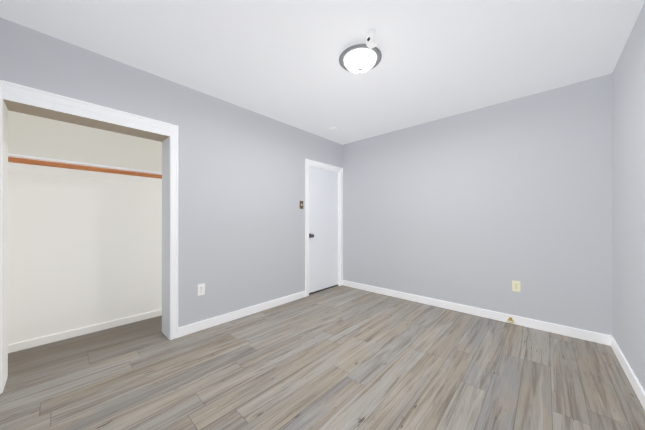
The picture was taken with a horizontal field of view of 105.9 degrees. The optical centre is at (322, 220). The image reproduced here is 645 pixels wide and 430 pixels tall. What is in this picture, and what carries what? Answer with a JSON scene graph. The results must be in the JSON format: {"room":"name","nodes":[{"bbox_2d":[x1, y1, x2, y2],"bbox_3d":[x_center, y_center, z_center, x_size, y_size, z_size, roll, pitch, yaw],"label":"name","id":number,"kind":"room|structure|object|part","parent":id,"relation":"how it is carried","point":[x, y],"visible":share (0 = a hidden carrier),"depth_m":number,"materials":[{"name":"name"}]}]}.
{"room":"empty bedroom","nodes":[
{"label":"empty bedroom","id":0,"kind":"room"},
{"bbox_2d":[8,110,161,344],"bbox_3d":[-2.346,-0.095,2.499,0.120,2.440,1.540,0,0,42],"label":"wall","id":1,"kind":"structure","parent":0,"point":[84,252],"depth_m":2.37,"materials":[{"name":"beige paint"}]},
{"bbox_2d":[8,153,161,184],"bbox_3d":[-2.180,-0.467,2.347,0.330,0.094,1.300,0,0,42],"label":"closet shelf","id":2,"kind":"object","parent":1,"relation":"attached to","point":[29,164],"visible":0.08,"depth_m":2.25,"materials":[{"name":"white wood"}]},
{"bbox_3d":[-2.080,-0.467,2.256,0.060,0.056,1.300,0,0,42],"label":"rod","id":3,"kind":"part","parent":2,"relation":"part of","materials":[{"name":"brown wood"}]},
{"bbox_2d":[8,309,161,352],"bbox_3d":[-2.113,1.090,2.284,0.510,0.070,1.300,0,0,42],"label":"baseboard","id":4,"kind":"structure","parent":1,"relation":"attached to","point":[19,346],"depth_m":2.36,"materials":[{"name":"white wood"}]},
{"bbox_2d":[0,17,341,327],"bbox_3d":[-0.982,-0.094,2.877,0.120,2.440,3.800,0,0,42],"label":"wall","id":5,"kind":"structure","parent":0,"point":[241,213],"depth_m":2.61,"materials":[{"name":"grey paint"}]},
{"bbox_2d":[0,80,177,393],"bbox_3d":[-1.851,0.157,2.020,0.244,1.935,0.993,0,0,42],"label":"door frame","id":6,"kind":"structure","parent":5,"relation":"attached to","point":[7,105],"depth_m":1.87,"materials":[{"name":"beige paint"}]},
{"bbox_2d":[198,283,204,295],"bbox_3d":[-1.243,0.710,2.497,0.009,0.115,0.070,0,0,42],"label":"outlet","id":7,"kind":"object","parent":5,"relation":"attached to","point":[201,289],"visible":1,"depth_m":2.49,"materials":[{"name":"white plastic"}]},
{"bbox_2d":[178,291,305,336],"bbox_3d":[-1.233,1.079,2.503,0.013,0.092,2.912,0,0,42],"label":"baseboard","id":8,"kind":"structure","parent":5,"relation":"attached to","point":[203,325],"depth_m":2.76,"materials":[{"name":"white wood"}]},
{"bbox_2d":[309,166,337,292],"bbox_3d":[0.037,0.138,3.920,0.108,1.935,0.745,0,0,42],"label":"door","id":9,"kind":"structure","parent":5,"relation":"in","point":[323,228],"depth_m":3.92,"materials":[{"name":"white wood"}]},
{"bbox_2d":[305,159,342,296],"bbox_3d":[0.008,0.112,3.944,0.141,2.030,0.887,0,0,42],"label":"door frame","id":10,"kind":"structure","parent":5,"relation":"attached to","point":[315,163],"depth_m":3.92,"materials":[{"name":"white wood"}]},
{"bbox_2d":[0,285,644,429],"bbox_3d":[-0.090,1.155,2.059,4.040,0.060,4.040,0,0,42],"label":"floor","id":11,"kind":"structure","parent":0,"point":[342,357],"depth_m":1.75,"materials":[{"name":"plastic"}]},
{"bbox_2d":[0,0,644,144],"bbox_3d":[-0.090,-1.365,2.062,4.040,0.100,4.040,0,0,42],"label":"ceiling","id":12,"kind":"structure","parent":0,"point":[277,60],"depth_m":1.85,"materials":[{"name":"white paint"}]},
{"bbox_2d":[339,44,381,73],"bbox_3d":[0.296,-1.236,1.919,0.333,0.159,0.333,0,0,42],"label":"flush light","id":13,"kind":"object","parent":12,"relation":"attached to","point":[359,58],"visible":0.94,"depth_m":1.85,"materials":[{"name":"white glass"}]},
{"bbox_2d":[366,29,376,48],"bbox_3d":[0.342,-1.267,1.698,0.060,0.098,0.064,0,0,42],"label":"sensor","id":14,"kind":"object","parent":12,"relation":"attached to","point":[371,41],"visible":1,"depth_m":1.69,"materials":[{"name":"white plastic"}]},
{"bbox_2d":[342,74,612,335],"bbox_3d":[1.510,-0.094,3.253,3.290,2.440,0.120,0,0,42],"label":"wall","id":15,"kind":"structure","parent":0,"point":[483,208],"depth_m":2.74,"materials":[{"name":"grey paint"}]},
{"bbox_2d":[342,280,610,345],"bbox_3d":[1.466,1.080,3.202,3.050,0.092,0.013,0,0,42],"label":"baseboard","id":16,"kind":"structure","parent":15,"relation":"attached to","point":[600,338],"depth_m":2.74,"materials":[{"name":"white wood"}]},
{"bbox_2d":[512,280,520,291],"bbox_3d":[2.094,0.713,2.631,0.070,0.115,0.009,0,0,42],"label":"outlet","id":17,"kind":"object","parent":15,"relation":"attached to","point":[516,286],"visible":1,"depth_m":2.63,"materials":[{"name":"beige plastic"}]},
{"bbox_2d":[612,2,644,390],"bbox_3d":[1.316,-0.097,0.693,0.120,2.440,3.920,0,0,42],"label":"wall","id":18,"kind":"structure","parent":0,"point":[628,153],"depth_m":1.72,"materials":[{"name":"grey paint"}]},
{"bbox_2d":[611,336,644,409],"bbox_3d":[1.307,1.077,0.780,0.013,0.092,3.800,0,0,42],"label":"baseboard","id":19,"kind":"structure","parent":18,"relation":"attached to","point":[633,380],"depth_m":1.69,"materials":[{"name":"white wood"}]}
]}

